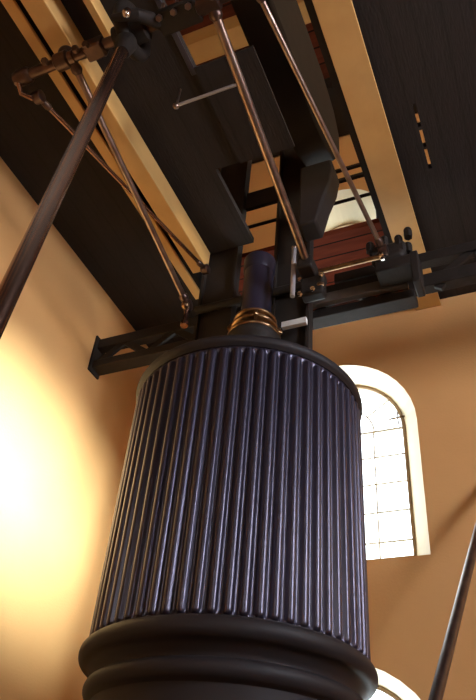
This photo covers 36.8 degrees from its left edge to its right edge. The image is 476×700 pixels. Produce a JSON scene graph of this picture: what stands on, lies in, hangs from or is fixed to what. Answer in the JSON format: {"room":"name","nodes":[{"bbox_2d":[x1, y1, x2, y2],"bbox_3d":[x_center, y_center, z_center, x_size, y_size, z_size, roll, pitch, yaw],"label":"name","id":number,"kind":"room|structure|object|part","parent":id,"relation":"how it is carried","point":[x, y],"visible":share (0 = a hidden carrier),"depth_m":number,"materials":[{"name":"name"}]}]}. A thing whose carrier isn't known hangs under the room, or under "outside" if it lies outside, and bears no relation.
{"room":"steam engine house","nodes":[
{"label":"steam engine house","id":0,"kind":"room"},
{"bbox_2d":[0,157,148,699],"bbox_3d":[-2.778,-1.141,4.101,0.480,9.750,8.120,-12,-43,20],"label":"wall","id":1,"kind":"structure","parent":0,"point":[65,431],"depth_m":5.74,"materials":[{"name":"paint"}]},
{"bbox_2d":[87,240,475,379],"bbox_3d":[2.267,-0.740,5.308,7.800,0.500,0.200,-12,-43,20],"label":"support beam","id":2,"kind":"structure","parent":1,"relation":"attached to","point":[361,284],"depth_m":5.74,"materials":[{"name":"black metal"}]},
{"bbox_3d":[-1.303,0.068,6.625,0.020,0.400,0.170,-12,-43,20],"label":"wall plate","id":3,"kind":"part","parent":2,"relation":"part of","materials":[{"name":"black metal"}]},
{"bbox_3d":[0.902,-0.447,5.712,0.900,0.100,0.055,-12,-43,20],"label":"plate","id":4,"kind":"part","parent":2,"relation":"part of","materials":[{"name":"metal"}]},
{"bbox_2d":[366,227,425,296],"bbox_3d":[1.194,-0.660,5.484,0.384,0.562,0.294,-12,-43,20],"label":"pedestal","id":5,"kind":"object","parent":2,"relation":"attached to","point":[402,265],"visible":0.96,"depth_m":5.45,"materials":[{"name":"black metal"}]},
{"bbox_3d":[1.211,-0.605,5.493,0.280,0.110,0.200,-12,-43,20],"label":"sole plate","id":6,"kind":"part","parent":5,"relation":"part of","materials":[{"name":"black metal"}]},
{"bbox_2d":[180,302,190,327],"bbox_3d":[-0.418,-0.284,5.643,0.070,0.225,0.100,-12,-43,20],"label":"crosshead bearing","id":7,"kind":"object","parent":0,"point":[184,323],"visible":1,"depth_m":5.64,"materials":[{"name":"gold metal"}]},
{"bbox_2d":[66,50,192,309],"bbox_3d":[-0.753,-1.144,5.221,0.077,0.609,2.009,-12,-42,20],"label":"rod","id":8,"kind":"object","parent":7,"relation":"on","point":[76,69],"visible":0.89,"depth_m":5.15,"materials":[{"name":"metal"}]},
{"bbox_2d":[0,0,475,346],"bbox_3d":[1.139,-3.145,3.664,7.800,0.060,8.120,-12,-43,20],"label":"ceiling","id":9,"kind":"structure","parent":0,"point":[422,53],"depth_m":5.58,"materials":[{"name":"black wood"}]},
{"bbox_2d":[83,0,113,37],"bbox_3d":[-1.790,-3.601,3.297,0.050,0.137,4.780,-12,-43,20],"label":"joist","id":10,"kind":"object","parent":9,"relation":"attached to","point":[96,9],"visible":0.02,"depth_m":4.79,"materials":[{"name":"beige paint"}]},
{"bbox_2d":[0,0,200,298],"bbox_3d":[-1.754,-2.749,4.276,0.080,0.197,7.200,-12,-43,20],"label":"girder","id":11,"kind":"object","parent":9,"relation":"attached to","point":[16,9],"visible":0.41,"depth_m":5.28,"materials":[{"name":"beige paint"}]},
{"bbox_2d":[20,0,209,272],"bbox_3d":[-1.662,-2.875,4.097,0.150,0.217,6.870,-12,-43,20],"label":"wooden beam","id":12,"kind":"structure","parent":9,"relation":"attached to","point":[50,17],"depth_m":5.46,"materials":[{"name":"beige paint"}]},
{"bbox_2d":[11,0,230,100],"bbox_3d":[-0.675,-2.001,4.612,1.832,0.250,0.255,-12,-43,20],"label":"shaft","id":13,"kind":"object","parent":12,"relation":"attached to","point":[175,17],"depth_m":4.59,"materials":[{"name":"brown metal"}]},
{"bbox_3d":[-1.441,-1.764,4.873,0.196,0.103,0.064,29,-45,-26],"label":"drop link","id":14,"kind":"part","parent":13,"relation":"part of","materials":[{"name":"brown metal"}]},
{"bbox_2d":[31,89,209,274],"bbox_3d":[-0.823,-1.213,5.524,0.082,0.169,2.051,-20,-46,28],"label":"rod","id":15,"kind":"object","parent":13,"relation":"attached to","point":[39,97],"visible":0.93,"depth_m":5.36,"materials":[{"name":"brown metal"}]},
{"bbox_2d":[209,9,308,259],"bbox_3d":[0.197,-1.339,4.873,0.095,0.609,2.029,-12,-43,21],"label":"rod","id":16,"kind":"object","parent":13,"relation":"attached to","point":[215,16],"visible":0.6,"depth_m":4.75,"materials":[{"name":"metal"}]},
{"bbox_2d":[297,271,325,302],"bbox_3d":[0.551,-0.478,5.288,0.199,0.267,0.143,-12,-43,20],"label":"crosshead bearing","id":17,"kind":"object","parent":16,"relation":"attached to","point":[313,288],"visible":0.85,"depth_m":5.24,"materials":[{"name":"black metal"}]},
{"bbox_2d":[257,0,388,255],"bbox_3d":[0.582,-1.458,4.762,0.079,0.509,2.054,-18,-45,26],"label":"rod","id":18,"kind":"object","parent":13,"relation":"attached to","point":[379,242],"visible":0.97,"depth_m":4.72,"materials":[{"name":"metal"}]},
{"bbox_2d":[155,0,195,75],"bbox_3d":[-0.439,-2.187,4.951,0.040,0.012,0.640,-12,-43,20],"label":"strip","id":19,"kind":"object","parent":9,"relation":"attached to","point":[184,54],"visible":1,"depth_m":5.03,"materials":[{"name":"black metal"}]},
{"bbox_2d":[173,81,236,109],"bbox_3d":[-0.218,-1.874,5.115,0.529,0.247,0.047,-12,-43,20],"label":"rail","id":20,"kind":"object","parent":9,"relation":"attached to","point":[176,105],"visible":0.92,"depth_m":5.07,"materials":[{"name":"silver metal"}]},
{"bbox_3d":[-0.439,-1.827,5.198,0.047,0.247,0.047,-12,-43,20],"label":"knob","id":21,"kind":"part","parent":20,"relation":"part of","materials":[{"name":"metal"}]},
{"bbox_2d":[194,46,294,162],"bbox_3d":[0.062,-1.806,5.347,0.460,0.020,0.860,-12,-43,20],"label":"cover plate","id":22,"kind":"object","parent":9,"relation":"attached to","point":[228,106],"visible":0.79,"depth_m":5.32,"materials":[{"name":"black metal"}]},
{"bbox_2d":[312,0,440,310],"bbox_3d":[0.222,-2.896,3.960,0.237,0.077,8.120,-12,-43,20],"label":"wooden beam","id":23,"kind":"structure","parent":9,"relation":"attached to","point":[338,21],"depth_m":5.25,"materials":[{"name":"beige paint"}]},
{"bbox_2d":[165,0,329,78],"bbox_3d":[1.395,-5.774,5.837,7.800,0.200,8.120,-12,-43,20],"label":"ceiling","id":24,"kind":"structure","parent":0,"point":[227,9],"depth_m":8.33,"materials":[{"name":"brown wood"}]},
{"bbox_2d":[182,0,310,64],"bbox_3d":[2.301,-4.132,7.323,7.800,0.300,0.260,-12,-43,20],"label":"cross beam","id":25,"kind":"structure","parent":24,"relation":"attached to","point":[204,44],"depth_m":8.17,"materials":[{"name":"beige paint"}]},
{"bbox_2d":[252,77,417,163],"bbox_3d":[2.816,-3.347,8.252,7.800,0.250,0.680,-12,-43,20],"label":"beam","id":26,"kind":"structure","parent":24,"relation":"attached to","point":[342,128],"depth_m":8.78,"materials":[{"name":"black wood"}]},
{"bbox_2d":[242,113,475,699],"bbox_3d":[2.695,0.669,5.648,7.800,9.750,0.480,-12,-43,20],"label":"wall","id":27,"kind":"structure","parent":0,"point":[424,360],"depth_m":5.81,"materials":[{"name":"paint"}]},
{"bbox_2d":[238,218,402,310],"bbox_3d":[0.747,-0.633,6.748,1.475,0.060,1.100,-12,-43,20],"label":"floor","id":28,"kind":"structure","parent":27,"relation":"attached to","point":[348,243],"depth_m":6.37,"materials":[{"name":"red wood"}]},
{"bbox_2d":[248,163,377,228],"bbox_3d":[0.587,-1.313,6.700,1.479,0.900,0.039,-12,-43,20],"label":"landing railing","id":29,"kind":"object","parent":28,"relation":"on","point":[357,165],"visible":0.04,"depth_m":6.71,"materials":[{"name":"black metal"}]},
{"bbox_3d":[0.582,-1.278,6.672,1.475,0.014,0.030,-12,-43,20],"label":"rail","id":30,"kind":"part","parent":29,"relation":"part of","materials":[{"name":"black metal"}]},
{"bbox_3d":[0.617,-1.639,6.971,1.475,0.030,0.030,-12,-43,20],"label":"rail","id":31,"kind":"part","parent":29,"relation":"part of","materials":[{"name":"black metal"}]},
{"bbox_3d":[0.605,-1.516,6.869,1.475,0.040,0.030,-12,-43,20],"label":"rail","id":32,"kind":"part","parent":29,"relation":"part of","materials":[{"name":"black metal"}]},
{"bbox_2d":[329,223,356,230],"bbox_3d":[1.221,-1.063,8.134,0.814,1.101,0.038,-12,-43,20],"label":"window","id":33,"kind":"structure","parent":27,"relation":"in","point":[347,224],"depth_m":8.46,"materials":[{"name":"brown"}]},
{"bbox_2d":[356,385,416,559],"bbox_3d":[0.952,1.045,6.409,1.212,1.825,0.065,-12,-43,20],"label":"window","id":34,"kind":"structure","parent":27,"relation":"in","point":[401,416],"depth_m":6.21,"materials":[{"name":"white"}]},
{"bbox_2d":[377,685,401,699],"bbox_3d":[0.746,3.093,4.739,1.184,1.726,0.038,-12,-43,20],"label":"window","id":35,"kind":"structure","parent":27,"relation":"in","point":[380,688],"depth_m":5.10,"materials":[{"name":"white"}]},
{"bbox_3d":[0.653,1.874,-0.485,7.800,0.200,8.120,-12,-43,20],"label":"floor","id":36,"kind":"structure","parent":0,"visible":0},
{"bbox_2d":[0,0,160,338],"bbox_3d":[-0.898,0.031,2.519,0.363,6.229,0.912,-5,-41,12],"label":"hanging rod","id":37,"kind":"object","parent":36,"relation":"on","point":[130,36],"visible":0.97,"depth_m":3.42,"materials":[{"name":"black metal"}]},
{"bbox_2d":[114,32,136,58],"bbox_3d":[-0.700,-1.875,4.426,0.140,0.230,0.139,-12,-43,20],"label":"socket","id":38,"kind":"object","parent":37,"relation":"attached to","point":[127,41],"depth_m":4.38,"materials":[{"name":"black metal"}]},
{"bbox_2d":[122,7,130,17],"bbox_3d":[-0.666,-2.018,4.279,0.055,0.084,0.055,-12,-43,20],"label":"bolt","id":39,"kind":"object","parent":37,"relation":"on","point":[126,12],"depth_m":4.26,"materials":[{"name":"silver metal"}]},
{"bbox_2d":[78,307,377,699],"bbox_3d":[-0.024,1.382,4.090,1.800,4.170,1.800,-12,-43,20],"label":"cylinder","id":40,"kind":"object","parent":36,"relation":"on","point":[235,564],"visible":1,"depth_m":3.65,"materials":[{"name":"black paint"}]},
{"bbox_2d":[192,160,251,340],"bbox_3d":[-0.146,-0.687,6.379,0.330,3.460,0.130,-12,-43,20],"label":"column","id":41,"kind":"structure","parent":40,"relation":"on","point":[222,283],"depth_m":6.31,"materials":[{"name":"black metal"}]},
{"bbox_3d":[-0.117,2.334,3.303,1.800,1.692,1.800,-12,-43,20],"label":"moulding","id":42,"kind":"part","parent":40,"relation":"part of","materials":[{"name":"black paint"}]},
{"bbox_2d":[241,251,275,311],"bbox_3d":[0.156,-0.476,5.626,0.256,0.655,0.256,-12,-43,20],"label":"rod","id":43,"kind":"object","parent":40,"relation":"on","point":[259,266],"visible":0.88,"depth_m":5.56,"materials":[{"name":"blue metal"}]},
{"bbox_2d":[194,251,385,314],"bbox_3d":[0.333,-0.531,5.563,1.670,0.275,0.445,-12,-43,20],"label":"shaft","id":44,"kind":"object","parent":43,"relation":"attached to","point":[307,268],"visible":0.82,"depth_m":5.34,"materials":[{"name":"black metal"}]},
{"bbox_3d":[0.819,-0.635,5.306,0.500,0.038,0.038,-12,-43,20],"label":"brass rail","id":45,"kind":"part","parent":44,"relation":"part of","materials":[{"name":"gold metal"}]},
{"bbox_2d":[271,147,313,348],"bbox_3d":[0.481,-0.820,6.144,0.325,3.460,0.130,-12,-43,20],"label":"column","id":46,"kind":"structure","parent":40,"relation":"on","point":[284,307],"depth_m":6.11,"materials":[{"name":"black metal"}]},
{"bbox_2d":[246,186,277,211],"bbox_3d":[0.244,-1.460,6.863,0.345,0.240,0.040,-12,-43,20],"label":"plate","id":47,"kind":"object","parent":46,"relation":"attached to","point":[268,196],"visible":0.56,"depth_m":6.83,"materials":[{"name":"black paint"}]},
{"bbox_2d":[290,245,296,297],"bbox_3d":[0.415,-0.596,5.355,0.044,0.542,0.044,-12,-43,20],"label":"vertical rod","id":48,"kind":"object","parent":46,"relation":"attached to","point":[294,247],"visible":1,"depth_m":5.33,"materials":[{"name":"silver metal"}]},
{"bbox_2d":[281,317,307,329],"bbox_3d":[0.430,-0.202,5.462,0.200,0.055,0.040,-12,-43,20],"label":"strip","id":49,"kind":"object","parent":46,"relation":"attached to","point":[303,321],"visible":1,"depth_m":5.45,"materials":[{"name":"silver metal"}]},
{"bbox_2d":[428,522,475,699],"bbox_3d":[0.676,1.462,2.670,0.178,4.484,4.298,-17,-45,25],"label":"rod","id":50,"kind":"object","parent":36,"relation":"on","point":[438,687],"visible":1,"depth_m":3.40,"materials":[{"name":"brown metal"}]},
{"bbox_3d":[-0.648,-4.569,-0.297,7.800,9.750,0.480,-12,-43,20],"label":"wall","id":51,"kind":"structure","parent":0,"visible":0},
{"bbox_2d":[230,0,339,166],"bbox_3d":[-0.511,-3.895,4.320,0.290,1.000,6.830,-12,-43,20],"label":"beam","id":52,"kind":"structure","parent":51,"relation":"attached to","point":[312,147],"depth_m":5.73,"materials":[{"name":"black paint"}]},
{"bbox_2d":[299,160,338,241],"bbox_3d":[0.681,-1.254,5.958,0.300,0.760,0.200,-12,-43,20],"label":"bracket","id":53,"kind":"object","parent":52,"relation":"hanging from","point":[319,182],"visible":1,"depth_m":5.88,"materials":[{"name":"black metal"}]}
]}

